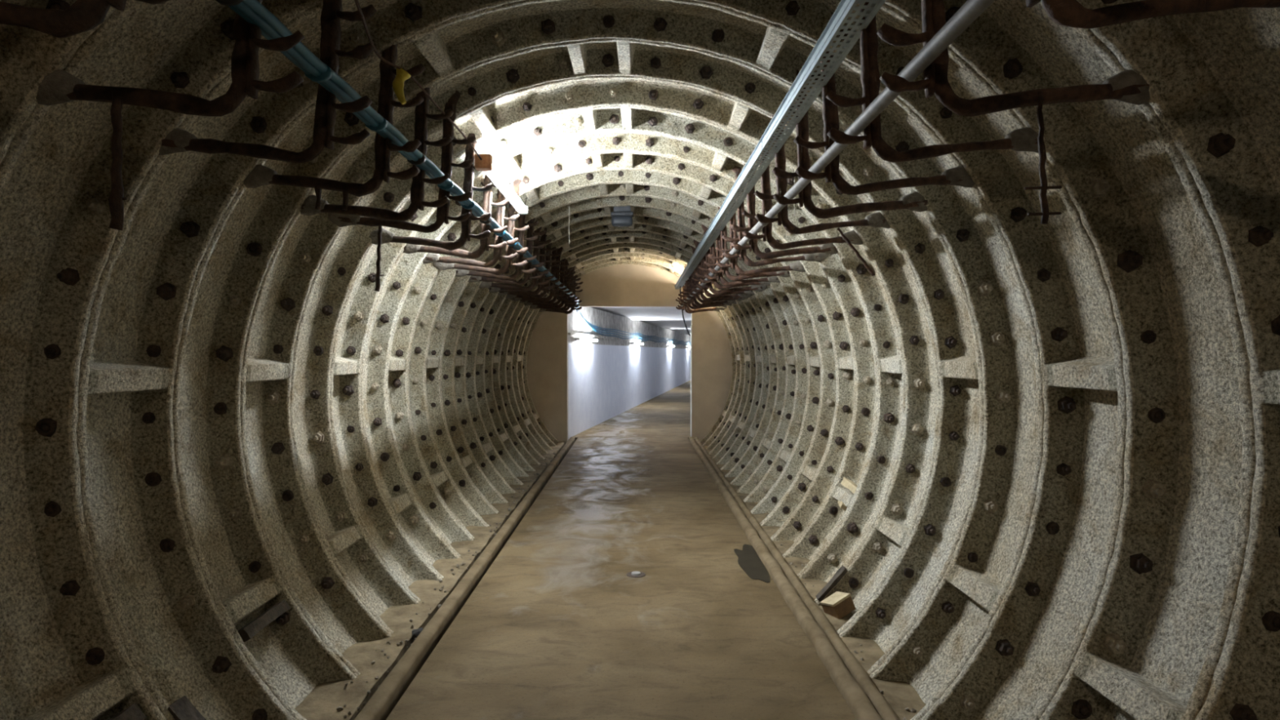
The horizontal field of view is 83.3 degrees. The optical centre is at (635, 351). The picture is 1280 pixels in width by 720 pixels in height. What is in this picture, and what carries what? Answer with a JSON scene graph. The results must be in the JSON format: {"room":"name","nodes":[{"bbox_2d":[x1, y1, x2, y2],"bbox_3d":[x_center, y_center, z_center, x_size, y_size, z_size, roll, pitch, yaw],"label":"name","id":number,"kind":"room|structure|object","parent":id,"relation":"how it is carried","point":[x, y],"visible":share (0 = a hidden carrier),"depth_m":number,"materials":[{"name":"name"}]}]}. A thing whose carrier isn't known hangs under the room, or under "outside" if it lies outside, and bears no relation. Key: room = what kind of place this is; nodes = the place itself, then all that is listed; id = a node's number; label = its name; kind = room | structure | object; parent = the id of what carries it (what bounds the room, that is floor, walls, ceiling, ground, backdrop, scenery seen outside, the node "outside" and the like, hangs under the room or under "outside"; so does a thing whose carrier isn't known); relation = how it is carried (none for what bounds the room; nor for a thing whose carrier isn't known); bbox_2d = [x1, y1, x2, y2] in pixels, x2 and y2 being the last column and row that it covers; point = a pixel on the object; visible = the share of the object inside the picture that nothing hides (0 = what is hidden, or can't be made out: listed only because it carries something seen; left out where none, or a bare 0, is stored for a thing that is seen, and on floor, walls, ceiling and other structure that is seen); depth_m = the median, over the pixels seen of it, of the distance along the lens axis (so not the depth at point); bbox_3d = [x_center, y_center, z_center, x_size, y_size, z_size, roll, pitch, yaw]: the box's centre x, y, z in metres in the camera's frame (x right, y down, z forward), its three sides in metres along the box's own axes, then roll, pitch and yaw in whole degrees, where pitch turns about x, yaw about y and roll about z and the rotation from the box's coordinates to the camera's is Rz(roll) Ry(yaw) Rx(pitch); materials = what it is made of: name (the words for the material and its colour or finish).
{"room":"underground passage","nodes":[
{"label":"underground passage","id":0,"kind":"room"},
{"bbox_2d":[294,440,565,719],"bbox_3d":[-1.427,1.650,4.737,0.385,0.181,15.874,0,0,0],"label":"floor strip","id":1,"kind":"object","parent":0,"point":[322,703],"visible":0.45,"depth_m":4.18,"materials":[{"name":"concrete"}]},
{"bbox_2d":[336,450,558,718],"bbox_3d":[-1.230,1.568,6.648,0.273,0.052,9.508,0,0,0],"label":"rubble","id":2,"kind":"object","parent":1,"relation":"on","point":[339,708],"visible":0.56,"depth_m":4.41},
{"bbox_2d":[75,0,1127,719],"bbox_3d":[-0.115,0.080,2.733,4.000,3.520,0.508,0,0,0],"label":"ring","id":3,"kind":"structure","parent":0,"point":[162,606],"depth_m":2.90,"materials":[{"name":"concrete"}]},
{"bbox_2d":[167,695,205,719],"bbox_3d":[-1.522,1.386,2.544,0.260,0.311,0.095,0,0,0],"label":"strip","id":4,"kind":"object","parent":3,"relation":"on","point":[182,708],"visible":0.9,"depth_m":2.54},
{"bbox_2d":[172,0,1044,719],"bbox_3d":[-0.115,0.065,3.241,4.000,3.551,0.508,0,0,0],"label":"ring","id":5,"kind":"structure","parent":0,"point":[242,578],"depth_m":3.42,"materials":[{"name":"concrete"}]},
{"bbox_2d":[237,599,290,642],"bbox_3d":[-1.694,1.220,3.243,0.108,0.092,0.366,0,0,-1],"label":"packing timber","id":6,"kind":"object","parent":5,"relation":"attached to","point":[254,627],"visible":0.83,"depth_m":3.20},
{"bbox_2d":[243,44,425,209],"bbox_3d":[-1.278,-1.033,2.996,0.808,0.883,0.070,0,0,3],"label":"hanger","id":7,"kind":"object","parent":5,"relation":"attached to","point":[260,175],"visible":0.84,"depth_m":2.98,"materials":[{"name":"metal"}]},
{"bbox_2d":[392,68,410,104],"bbox_3d":[-0.962,-1.090,2.957,0.071,0.150,0.061,0,0,-25],"label":"tape","id":8,"kind":"object","parent":7,"relation":"attached to","point":[402,75],"visible":1,"depth_m":2.94,"materials":[{"name":"plastic"}]},
{"bbox_2d":[215,0,690,346],"bbox_3d":[1.540,-0.627,27.501,1.919,0.603,61.195,0,0,7],"label":"pipe","id":9,"kind":"object","parent":7,"relation":"on","point":[252,11],"visible":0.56,"depth_m":2.52,"materials":[{"name":"blue plastic"}]},
{"bbox_2d":[771,70,928,218],"bbox_3d":[1.057,-1.057,3.477,0.803,0.827,0.074,0,0,-2],"label":"hanger","id":10,"kind":"object","parent":5,"relation":"attached to","point":[914,201],"visible":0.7,"depth_m":3.46,"materials":[{"name":"red metal"}]},
{"bbox_2d":[793,51,974,195],"bbox_3d":[1.055,-1.062,2.994,0.805,0.822,0.070,0,0,-3],"label":"hanger","id":11,"kind":"object","parent":5,"relation":"attached to","point":[958,175],"visible":0.66,"depth_m":2.97,"materials":[{"name":"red metal"}]},
{"bbox_2d":[240,38,983,675],"bbox_3d":[-0.115,0.054,3.749,4.000,3.572,0.508,0,0,0],"label":"ring","id":12,"kind":"structure","parent":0,"point":[293,540],"depth_m":3.94,"materials":[{"name":"concrete"}]},
{"bbox_2d":[300,87,453,221],"bbox_3d":[-1.289,-1.049,3.519,0.805,0.825,0.074,0,0,3],"label":"hanger","id":13,"kind":"object","parent":12,"relation":"attached to","point":[421,111],"visible":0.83,"depth_m":3.49,"materials":[{"name":"metal"}]},
{"bbox_2d":[327,90,475,232],"bbox_3d":[-1.286,-1.067,3.968,0.807,0.821,0.075,0,0,1],"label":"hanger","id":14,"kind":"object","parent":12,"relation":"attached to","point":[446,164],"visible":0.8,"depth_m":3.95,"materials":[{"name":"metal"}]},
{"bbox_2d":[372,226,383,291],"bbox_3d":[-1.421,-0.516,3.968,0.061,0.369,0.027,0,0,0],"label":"hanging rod","id":15,"kind":"object","parent":14,"relation":"hanging from","point":[378,274],"visible":1,"depth_m":3.96,"materials":[{"name":"metal"}]},
{"bbox_2d":[289,75,940,634],"bbox_3d":[-0.115,0.052,4.257,4.000,3.576,0.508,0,0,0],"label":"ring","id":16,"kind":"structure","parent":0,"point":[345,540],"depth_m":4.45,"materials":[{"name":"concrete"}]},
{"bbox_2d":[369,133,494,250],"bbox_3d":[-1.285,-1.046,4.489,0.805,0.831,0.070,0,0,2],"label":"hanger","id":17,"kind":"object","parent":16,"relation":"attached to","point":[387,236],"visible":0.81,"depth_m":4.47,"materials":[{"name":"metal"}]},
{"bbox_2d":[753,115,890,234],"bbox_3d":[1.056,-1.063,3.994,0.804,0.821,0.072,0,0,-2],"label":"hanger","id":18,"kind":"object","parent":16,"relation":"attached to","point":[877,219],"visible":0.7,"depth_m":3.98,"materials":[{"name":"red metal"}]},
{"bbox_2d":[836,227,875,276],"bbox_3d":[1.211,-0.550,3.958,0.211,0.269,0.020,0,0,0],"label":"rod","id":19,"kind":"object","parent":18,"relation":"hanging from","point":[871,271],"visible":1,"depth_m":3.95,"materials":[{"name":"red metal"}]},
{"bbox_2d":[815,565,848,601],"bbox_3d":[1.222,1.446,4.496,0.193,0.213,0.065,0,0,1],"label":"strip","id":20,"kind":"object","parent":16,"relation":"on","point":[842,570],"visible":0.99,"depth_m":4.47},
{"bbox_2d":[329,105,905,602],"bbox_3d":[-0.115,0.052,4.765,4.000,3.576,0.508,0,0,0],"label":"ring","id":21,"kind":"structure","parent":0,"point":[377,521],"depth_m":4.96,"materials":[{"name":"concrete"}]},
{"bbox_2d":[742,148,862,249],"bbox_3d":[1.063,-1.051,4.513,0.805,0.822,0.070,0,0,-3],"label":"hanger","id":22,"kind":"object","parent":21,"relation":"attached to","point":[766,205],"visible":0.66,"depth_m":4.49,"materials":[{"name":"red metal"}]},
{"bbox_2d":[360,130,878,578],"bbox_3d":[-0.115,0.052,5.273,4.000,3.576,0.508,0,0,0],"label":"ring","id":23,"kind":"structure","parent":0,"point":[395,491],"depth_m":5.48,"materials":[{"name":"concrete"}]},
{"bbox_2d":[402,163,511,258],"bbox_3d":[-1.279,-1.065,5.045,0.809,0.824,0.075,0,0,3],"label":"hanger","id":24,"kind":"object","parent":23,"relation":"attached to","point":[487,203],"visible":0.66,"depth_m":5.01,"materials":[{"name":"metal"}]},
{"bbox_2d":[475,140,528,214],"bbox_3d":[-0.933,-1.248,5.145,0.100,0.266,1.550,0,0,0],"label":"lamp","id":25,"kind":"object","parent":23,"relation":"attached to","point":[486,165],"visible":0.94,"depth_m":4.78,"materials":[{"name":"white"}]},
{"bbox_2d":[354,0,481,159],"bbox_3d":[-0.945,-1.116,3.187,0.121,0.122,2.384,0,0,-2],"label":"lead","id":26,"kind":"object","parent":25,"relation":"attached to","point":[357,2],"visible":0.94,"depth_m":2.88,"materials":[{"name":"black rubber"}]},
{"bbox_2d":[722,166,827,266],"bbox_3d":[1.058,-1.061,5.496,0.804,0.821,0.072,0,0,-1],"label":"hanger","id":27,"kind":"object","parent":23,"relation":"attached to","point":[818,257],"visible":0.73,"depth_m":5.48,"materials":[{"name":"red metal"}]},
{"bbox_2d":[674,0,885,288],"bbox_3d":[0.732,-1.125,6.762,0.120,0.053,11.724,0,0,0],"label":"cable tray","id":28,"kind":"object","parent":27,"relation":"on","point":[844,10],"visible":0.99,"depth_m":3.16,"materials":[{"name":"metal"}]},
{"bbox_2d":[679,286,690,336],"bbox_3d":[0.869,-0.703,12.612,0.133,0.873,1.450,0,0,14],"label":"cable","id":29,"kind":"object","parent":28,"relation":"hanging from","point":[689,334],"visible":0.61,"depth_m":12.66,"materials":[{"name":"black rubber"}]},
{"bbox_2d":[730,162,837,259],"bbox_3d":[1.058,-1.058,5.032,0.805,0.826,0.074,0,0,-2],"label":"hanger","id":30,"kind":"object","parent":23,"relation":"attached to","point":[828,248],"visible":0.62,"depth_m":5.01,"materials":[{"name":"red metal"}]},
{"bbox_2d":[837,500,847,511],"bbox_3d":[1.509,1.108,5.242,0.065,0.060,0.244,0,0,12],"label":"packing timber","id":31,"kind":"object","parent":23,"relation":"on","point":[842,505],"visible":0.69,"depth_m":5.13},
{"bbox_2d":[840,476,857,493],"bbox_3d":[1.569,0.978,5.223,0.069,0.094,0.307,0,0,-4],"label":"packing timber","id":32,"kind":"object","parent":23,"relation":"attached to","point":[847,483],"visible":0.64,"depth_m":5.24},
{"bbox_2d":[385,151,856,556],"bbox_3d":[-0.115,0.052,5.781,4.000,3.576,0.508,0,0,0],"label":"ring","id":33,"kind":"structure","parent":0,"point":[423,492],"depth_m":5.99,"materials":[{"name":"concrete"}]},
{"bbox_2d":[422,187,520,267],"bbox_3d":[-1.285,-1.059,5.540,0.806,0.822,0.075,0,0,3],"label":"hanger","id":34,"kind":"object","parent":33,"relation":"attached to","point":[430,257],"visible":0.71,"depth_m":5.52,"materials":[{"name":"metal"}]},
{"bbox_2d":[432,178,530,275],"bbox_3d":[-1.281,-1.053,5.994,0.808,0.830,0.070,0,0,1],"label":"hanger","id":35,"kind":"object","parent":33,"relation":"attached to","point":[509,250],"visible":0.7,"depth_m":5.98,"materials":[{"name":"metal"}]},
{"bbox_2d":[386,380,856,719],"bbox_3d":[5.000,1.615,29.400,14.000,0.150,65.200,0,0,0],"label":"floor","id":36,"kind":"structure","parent":0,"point":[556,628],"depth_m":4.21,"materials":[{"name":"concrete"}]},
{"bbox_2d":[626,571,645,577],"bbox_3d":[0.000,1.534,4.980,0.136,0.017,0.136,0,0,0],"label":"cap","id":37,"kind":"object","parent":36,"relation":"on","point":[632,574],"visible":1,"depth_m":4.96,"materials":[{"name":"metal"}]},
{"bbox_2d":[733,544,769,582],"bbox_3d":[0.833,1.538,5.280,0.178,0.003,0.958,0,0,0],"label":"patch","id":38,"kind":"object","parent":36,"relation":"on","point":[748,560],"visible":1,"depth_m":5.23,"materials":[{"name":"concrete"}]},
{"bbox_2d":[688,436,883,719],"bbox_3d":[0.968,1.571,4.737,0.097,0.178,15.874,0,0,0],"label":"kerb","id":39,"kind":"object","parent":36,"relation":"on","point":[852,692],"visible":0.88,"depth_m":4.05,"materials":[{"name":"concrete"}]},
{"bbox_2d":[407,168,837,538],"bbox_3d":[-0.115,0.052,6.289,4.000,3.576,0.508,0,0,0],"label":"ring","id":40,"kind":"structure","parent":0,"point":[428,455],"depth_m":6.50,"materials":[{"name":"concrete"}]},
{"bbox_2d":[455,197,538,280],"bbox_3d":[-1.282,-1.059,6.531,0.809,0.824,0.074,0,0,1],"label":"hanger","id":41,"kind":"object","parent":40,"relation":"attached to","point":[459,273],"visible":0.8,"depth_m":6.51,"materials":[{"name":"metal"}]},
{"bbox_2d":[715,195,805,275],"bbox_3d":[1.063,-1.050,6.030,0.804,0.822,0.070,0,0,-2],"label":"hanger","id":42,"kind":"object","parent":40,"relation":"attached to","point":[795,266],"visible":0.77,"depth_m":6.01,"materials":[{"name":"red metal"}]},
{"bbox_2d":[424,182,822,525],"bbox_3d":[-0.115,0.052,6.797,4.000,3.576,0.508,0,0,0],"label":"ring","id":43,"kind":"structure","parent":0,"point":[451,462],"depth_m":7.00,"materials":[{"name":"concrete"}]},
{"bbox_2d":[707,206,790,280],"bbox_3d":[1.052,-1.059,6.564,0.804,0.827,0.074,0,0,-3],"label":"hanger","id":44,"kind":"object","parent":43,"relation":"attached to","point":[723,242],"visible":0.59,"depth_m":6.54,"materials":[{"name":"red metal"}]},
{"bbox_2d":[440,195,808,512],"bbox_3d":[-0.115,0.052,7.305,4.000,3.576,0.508,0,0,0],"label":"ring","id":45,"kind":"structure","parent":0,"point":[472,469],"depth_m":7.51,"materials":[{"name":"concrete"}]},
{"bbox_2d":[467,217,546,285],"bbox_3d":[-1.282,-1.061,7.046,0.806,0.822,0.075,0,0,2],"label":"hanger","id":46,"kind":"object","parent":45,"relation":"attached to","point":[530,233],"visible":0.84,"depth_m":7.03,"materials":[{"name":"metal"}]},
{"bbox_2d":[698,217,770,288],"bbox_3d":[1.056,-1.068,7.540,0.806,0.821,0.070,0,0,-1],"label":"hanger","id":47,"kind":"object","parent":45,"relation":"attached to","point":[712,247],"visible":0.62,"depth_m":7.52,"materials":[{"name":"red metal"}]},
{"bbox_2d":[703,222,780,285],"bbox_3d":[1.064,-1.056,7.052,0.803,0.821,0.072,0,0,-3],"label":"hanger","id":48,"kind":"object","parent":45,"relation":"attached to","point":[774,278],"visible":0.56,"depth_m":7.03,"materials":[{"name":"red metal"}]},
{"bbox_2d":[453,204,796,502],"bbox_3d":[-0.115,0.052,7.813,4.000,3.576,0.508,0,0,0],"label":"ring","id":49,"kind":"structure","parent":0,"point":[473,443],"depth_m":8.02,"materials":[{"name":"concrete"}]},
{"bbox_2d":[479,226,551,291],"bbox_3d":[-1.289,-1.047,7.561,0.804,0.831,0.070,0,0,3],"label":"hanger","id":50,"kind":"object","parent":49,"relation":"attached to","point":[536,242],"visible":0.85,"depth_m":7.54,"materials":[{"name":"metal"}]},
{"bbox_2d":[488,226,556,295],"bbox_3d":[-1.288,-1.045,8.051,0.804,0.825,0.074,0,0,1],"label":"hanger","id":51,"kind":"object","parent":49,"relation":"attached to","point":[542,259],"visible":0.73,"depth_m":8.03,"materials":[{"name":"metal"}]},
{"bbox_2d":[610,205,633,226],"bbox_3d":[-0.147,-1.445,7.615,0.240,0.230,0.130,0,0,0],"label":"lamp","id":52,"kind":"object","parent":49,"relation":"attached to","point":[621,216],"visible":0.92,"depth_m":7.56,"materials":[{"name":"grey"}]},
{"bbox_2d":[695,224,767,294],"bbox_3d":[1.060,-1.052,8.028,0.803,0.827,0.074,0,0,-1],"label":"hanger","id":53,"kind":"object","parent":49,"relation":"attached to","point":[753,287],"visible":0.66,"depth_m":8.01,"materials":[{"name":"red metal"}]},
{"bbox_2d":[464,214,786,492],"bbox_3d":[-0.115,0.052,8.321,4.000,3.576,0.508,0,0,0],"label":"ring","id":54,"kind":"structure","parent":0,"point":[482,437],"depth_m":8.53,"materials":[{"name":"concrete"}]},
{"bbox_2d":[475,222,777,484],"bbox_3d":[-0.115,0.052,8.829,4.000,3.576,0.508,0,0,0],"label":"ring","id":55,"kind":"structure","parent":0,"point":[495,441],"depth_m":9.04,"materials":[{"name":"concrete"}]},
{"bbox_2d":[497,242,561,297],"bbox_3d":[-1.290,-1.057,8.576,0.805,0.822,0.075,0,0,3],"label":"hanger","id":56,"kind":"object","parent":55,"relation":"attached to","point":[548,265],"visible":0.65,"depth_m":8.55,"materials":[{"name":"metal"}]},
{"bbox_2d":[688,240,751,301],"bbox_3d":[1.054,-1.054,9.050,0.805,0.822,0.070,0,0,-1],"label":"hanger","id":57,"kind":"object","parent":55,"relation":"attached to","point":[696,243],"visible":0.58,"depth_m":9.03,"materials":[{"name":"red metal"}]},
{"bbox_2d":[691,241,754,297],"bbox_3d":[1.059,-1.062,8.573,0.804,0.821,0.072,0,0,-3],"label":"hanger","id":58,"kind":"object","parent":55,"relation":"attached to","point":[706,292],"visible":0.53,"depth_m":8.55,"materials":[{"name":"red metal"}]},
{"bbox_2d":[484,230,769,476],"bbox_3d":[-0.115,0.052,9.337,4.000,3.576,0.508,0,0,0],"label":"ring","id":59,"kind":"structure","parent":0,"point":[508,444],"depth_m":9.55,"materials":[{"name":"concrete"}]},
{"bbox_2d":[506,248,565,302],"bbox_3d":[-1.281,-1.047,9.093,0.806,0.831,0.070,0,0,3],"label":"hanger","id":60,"kind":"object","parent":59,"relation":"attached to","point":[553,270],"visible":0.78,"depth_m":9.07,"materials":[{"name":"metal"}]},
{"bbox_2d":[510,246,569,303],"bbox_3d":[-1.287,-1.052,9.560,0.806,0.825,0.076,0,0,2],"label":"hanger","id":61,"kind":"object","parent":59,"relation":"attached to","point":[560,250],"visible":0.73,"depth_m":9.54,"materials":[{"name":"metal"}]},
{"bbox_2d":[684,245,746,303],"bbox_3d":[1.056,-1.058,9.548,0.803,0.827,0.074,0,0,-1],"label":"hanger","id":62,"kind":"object","parent":59,"relation":"attached to","point":[695,270],"visible":0.59,"depth_m":9.53,"materials":[{"name":"red metal"}]},
{"bbox_2d":[492,236,762,471],"bbox_3d":[-0.115,0.052,9.845,4.000,3.576,0.508,0,0,0],"label":"ring","id":63,"kind":"structure","parent":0,"point":[507,425],"depth_m":10.05,"materials":[{"name":"concrete"}]},
{"bbox_2d":[498,242,756,463],"bbox_3d":[-0.115,0.052,10.353,4.000,3.576,0.508,0,0,0],"label":"ring","id":64,"kind":"structure","parent":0,"point":[522,438],"depth_m":10.56,"materials":[{"name":"concrete"}]},
{"bbox_2d":[519,261,573,305],"bbox_3d":[-1.284,-1.063,10.118,0.808,0.821,0.075,0,0,4],"label":"hanger","id":65,"kind":"object","parent":64,"relation":"attached to","point":[562,278],"visible":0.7,"depth_m":10.09,"materials":[{"name":"metal"}]},
{"bbox_2d":[524,259,575,308],"bbox_3d":[-1.289,-1.052,10.586,0.808,0.830,0.070,0,0,2],"label":"hanger","id":66,"kind":"object","parent":64,"relation":"attached to","point":[563,302],"visible":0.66,"depth_m":10.57,"materials":[{"name":"metal"}]},
{"bbox_2d":[680,257,732,307],"bbox_3d":[1.057,-1.056,10.590,0.805,0.822,0.070,0,0,-2],"label":"hanger","id":67,"kind":"object","parent":64,"relation":"attached to","point":[693,304],"visible":0.44,"depth_m":10.57,"materials":[{"name":"red metal"}]},
{"bbox_2d":[683,271,737,306],"bbox_3d":[1.059,-1.054,10.113,0.804,0.821,0.072,0,0,-4],"label":"hanger","id":68,"kind":"object","parent":64,"relation":"attached to","point":[694,300],"visible":0.52,"depth_m":10.09,"materials":[{"name":"red metal"}]},
{"bbox_2d":[0,0,1256,719],"bbox_3d":[-0.115,0.095,2.225,4.000,3.490,0.508,0,0,0],"label":"ring","id":69,"kind":"structure","parent":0,"point":[1151,647],"depth_m":2.36,"materials":[{"name":"concrete"}]},
{"bbox_2d":[108,702,146,719],"bbox_3d":[-1.692,1.220,2.226,0.112,0.101,0.367,0,0,0],"label":"packing timber","id":70,"kind":"object","parent":69,"relation":"attached to","point":[133,712],"visible":1,"depth_m":2.37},
{"bbox_2d":[158,0,377,163],"bbox_3d":[-1.292,-1.056,2.468,0.806,0.822,0.075,0,0,2],"label":"hanger","id":71,"kind":"object","parent":69,"relation":"attached to","point":[178,140],"visible":0.91,"depth_m":2.45,"materials":[{"name":"metal"}]},
{"bbox_2d":[826,1,1039,162],"bbox_3d":[1.052,-1.060,2.467,0.804,0.821,0.072,0,0,-2],"label":"hanger","id":72,"kind":"object","parent":69,"relation":"attached to","point":[1025,139],"visible":0.82,"depth_m":2.45,"materials":[{"name":"red metal"}]},
{"bbox_2d":[506,247,750,458],"bbox_3d":[-0.115,0.052,10.861,4.000,3.576,0.508,0,0,0],"label":"ring","id":73,"kind":"structure","parent":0,"point":[531,438],"depth_m":11.07,"materials":[{"name":"concrete"}]},
{"bbox_2d":[678,263,727,309],"bbox_3d":[1.049,-1.066,11.098,0.804,0.826,0.074,0,0,-2],"label":"hanger","id":74,"kind":"object","parent":73,"relation":"attached to","point":[687,280],"visible":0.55,"depth_m":11.08,"materials":[{"name":"red metal"}]},
{"bbox_2d":[680,0,995,306],"bbox_3d":[0.757,-0.772,4.750,0.056,0.056,15.500,0,0,0],"label":"conduit","id":75,"kind":"object","parent":74,"relation":"on","point":[971,10],"visible":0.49,"depth_m":2.11,"materials":[{"name":"grey metal"}]},
{"bbox_2d":[511,252,745,453],"bbox_3d":[-0.115,0.052,11.369,4.000,3.576,0.508,0,0,0],"label":"ring","id":76,"kind":"structure","parent":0,"point":[515,355],"depth_m":11.58,"materials":[{"name":"concrete"}]},
{"bbox_2d":[528,266,577,311],"bbox_3d":[-1.293,-1.050,11.112,0.805,0.825,0.074,0,0,1],"label":"hanger","id":77,"kind":"object","parent":76,"relation":"attached to","point":[568,285],"visible":0.61,"depth_m":11.09,"materials":[{"name":"metal"}]},
{"bbox_2d":[533,266,581,311],"bbox_3d":[-1.287,-1.065,11.577,0.808,0.821,0.075,0,0,1],"label":"hanger","id":78,"kind":"object","parent":76,"relation":"attached to","point":[573,268],"visible":0.45,"depth_m":11.56,"materials":[{"name":"metal"}]},
{"bbox_2d":[677,266,727,311],"bbox_3d":[1.065,-1.052,11.595,0.803,0.821,0.072,0,0,-1],"label":"hanger","id":79,"kind":"object","parent":76,"relation":"attached to","point":[718,308],"visible":0.5,"depth_m":11.58,"materials":[{"name":"red metal"}]},
{"bbox_2d":[517,257,740,449],"bbox_3d":[-0.115,0.052,11.877,4.000,3.576,0.508,0,0,0],"label":"ring","id":80,"kind":"structure","parent":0,"point":[520,379],"depth_m":12.09,"materials":[{"name":"concrete"}]},
{"bbox_2d":[526,264,732,443],"bbox_3d":[-0.050,-0.060,12.754,4.500,3.600,0.160,0,0,0],"label":"wall","id":81,"kind":"structure","parent":0,"point":[620,285],"depth_m":12.67,"materials":[{"name":"paint"}]},
{"bbox_2d":[690,325,692,436],"bbox_3d":[0.980,0.538,12.752,0.013,2.003,0.164,0,0,0],"label":"door frame","id":82,"kind":"structure","parent":81,"relation":"attached to","point":[691,326],"depth_m":12.70,"materials":[{"name":"white"}]},
{"bbox_2d":[568,306,690,439],"bbox_3d":[2.399,0.365,36.427,0.250,2.550,47.772,0,0,9],"label":"wall","id":83,"kind":"structure","parent":0,"point":[605,382],"depth_m":17.27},
{"bbox_2d":[573,337,597,342],"bbox_3d":[-0.962,-0.235,13.991,0.132,0.060,1.519,0,0,9],"label":"lamp","id":84,"kind":"object","parent":83,"relation":"attached to","point":[575,339],"visible":1,"depth_m":13.78,"materials":[{"name":"white"}]},
{"bbox_2d":[568,332,689,346],"bbox_3d":[2.532,-0.325,36.416,0.055,0.040,47.751,0,0,9],"label":"ledge","id":85,"kind":"object","parent":83,"relation":"attached to","point":[569,333],"visible":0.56,"depth_m":16.68,"materials":[{"name":"concrete"}]},
{"bbox_2d":[630,342,643,345],"bbox_3d":[0.033,-0.235,20.291,0.132,0.060,1.620,0,0,9],"label":"lamp","id":86,"kind":"object","parent":83,"relation":"attached to","point":[632,343],"visible":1,"depth_m":19.83,"materials":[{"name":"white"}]},
{"bbox_2d":[522,260,736,444],"bbox_3d":[-0.115,0.052,12.385,4.000,3.576,0.508,0,0,0],"label":"ring","id":87,"kind":"structure","parent":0,"point":[544,429],"depth_m":12.60,"materials":[{"name":"concrete"}]},
{"bbox_2d":[538,274,582,314],"bbox_3d":[-1.289,-1.051,12.135,0.803,0.831,0.070,0,0,3],"label":"hanger","id":88,"kind":"object","parent":87,"relation":"attached to","point":[574,291],"visible":0.62,"depth_m":12.11,"materials":[{"name":"metal"}]},
{"bbox_2d":[675,284,719,313],"bbox_3d":[1.064,-1.060,12.146,0.805,0.822,0.070,0,0,-3],"label":"hanger","id":89,"kind":"object","parent":87,"relation":"attached to","point":[683,286],"visible":0.38,"depth_m":12.13,"materials":[{"name":"red metal"}]},
{"bbox_2d":[0,0,1279,719],"bbox_3d":[-0.115,0.105,1.717,4.000,3.469,0.508,0,0,0],"label":"ring","id":90,"kind":"structure","parent":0,"point":[1213,77],"depth_m":1.93,"materials":[{"name":"concrete"}]},
{"bbox_2d":[35,0,305,116],"bbox_3d":[-1.288,-1.052,1.965,0.807,0.824,0.075,0,0,1],"label":"hanger","id":91,"kind":"object","parent":90,"relation":"attached to","point":[59,86],"visible":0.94,"depth_m":1.94,"materials":[{"name":"metal"}]},
{"bbox_2d":[107,89,127,231],"bbox_3d":[-1.396,-0.514,1.938,0.036,0.374,0.037,0,0,39],"label":"hanging rod","id":92,"kind":"object","parent":91,"relation":"hanging from","point":[116,197],"visible":1,"depth_m":1.93,"materials":[{"name":"metal"}]},
{"bbox_2d":[876,0,1150,116],"bbox_3d":[1.058,-1.053,1.965,0.804,0.827,0.074,0,0,-1],"label":"hanger","id":93,"kind":"object","parent":90,"relation":"attached to","point":[1127,86],"visible":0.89,"depth_m":1.94,"materials":[{"name":"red metal"}]},
{"bbox_2d":[1024,90,1062,224],"bbox_3d":[1.096,-0.522,1.936,0.100,0.357,0.018,0,0,0],"label":"hanging rod","id":94,"kind":"object","parent":93,"relation":"hanging from","point":[1045,213],"visible":1,"depth_m":1.93,"materials":[{"name":"metal"}]},
{"bbox_2d":[591,306,691,334],"bbox_3d":[3.795,-1.043,36.334,3.122,0.335,48.076,0,0,9],"label":"ceiling","id":95,"kind":"structure","parent":0,"point":[668,317],"depth_m":18.54,"materials":[{"name":"paint"}]},
{"bbox_2d":[700,441,925,719],"bbox_3d":[1.242,1.649,4.737,0.315,0.183,15.874,0,0,0],"label":"floor strip","id":96,"kind":"object","parent":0,"point":[900,695],"visible":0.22,"depth_m":3.85,"materials":[{"name":"concrete"}]},
{"bbox_2d":[715,458,916,719],"bbox_3d":[1.191,1.564,6.522,0.198,0.045,9.236,0,0,0],"label":"rubble","id":97,"kind":"object","parent":96,"relation":"on","point":[912,710],"visible":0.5,"depth_m":3.67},
{"bbox_2d":[820,591,855,618],"bbox_3d":[1.206,1.514,4.302,0.170,0.156,0.138,0,0,-28],"label":"block","id":98,"kind":"object","parent":96,"relation":"on","point":[838,605],"visible":0.93,"depth_m":4.26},
{"bbox_3d":[-1.140,1.673,4.737,0.200,0.134,15.874,0,0,0],"label":"floor strip","id":99,"kind":"object","parent":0,"visible":0},
{"bbox_2d":[411,627,423,639],"bbox_3d":[-1.199,1.560,3.981,0.081,0.060,0.082,0,0,0],"label":"stone","id":100,"kind":"object","parent":99,"relation":"on","point":[415,633],"visible":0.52,"depth_m":3.96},
{"bbox_2d":[354,436,574,719],"bbox_3d":[-1.118,1.573,4.737,0.092,0.175,15.874,0,0,0],"label":"kerb","id":101,"kind":"object","parent":99,"relation":"on","point":[385,698],"visible":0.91,"depth_m":4.08,"materials":[{"name":"concrete"}]},
{"bbox_3d":[1.005,1.665,4.737,0.170,0.150,15.874,0,0,0],"label":"floor strip","id":102,"kind":"object","parent":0,"visible":0},
{"bbox_2d":[694,436,899,719],"bbox_3d":[1.059,1.578,4.737,0.072,0.164,15.874,0,0,0],"label":"kerb","id":103,"kind":"object","parent":102,"relation":"on","point":[880,704],"visible":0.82,"depth_m":4.07,"materials":[{"name":"concrete"}]},
{"bbox_3d":[-0.115,0.107,1.209,4.000,3.466,0.508,0,0,0],"label":"wall segment","id":104,"kind":"structure","parent":0,"visible":0},
{"bbox_2d":[1025,0,1279,28],"bbox_3d":[1.060,-1.061,1.454,0.805,0.822,0.070,0,0,-2],"label":"hanger","id":105,"kind":"object","parent":104,"relation":"attached to","point":[1068,13],"visible":1,"depth_m":1.44,"materials":[{"name":"red metal"}]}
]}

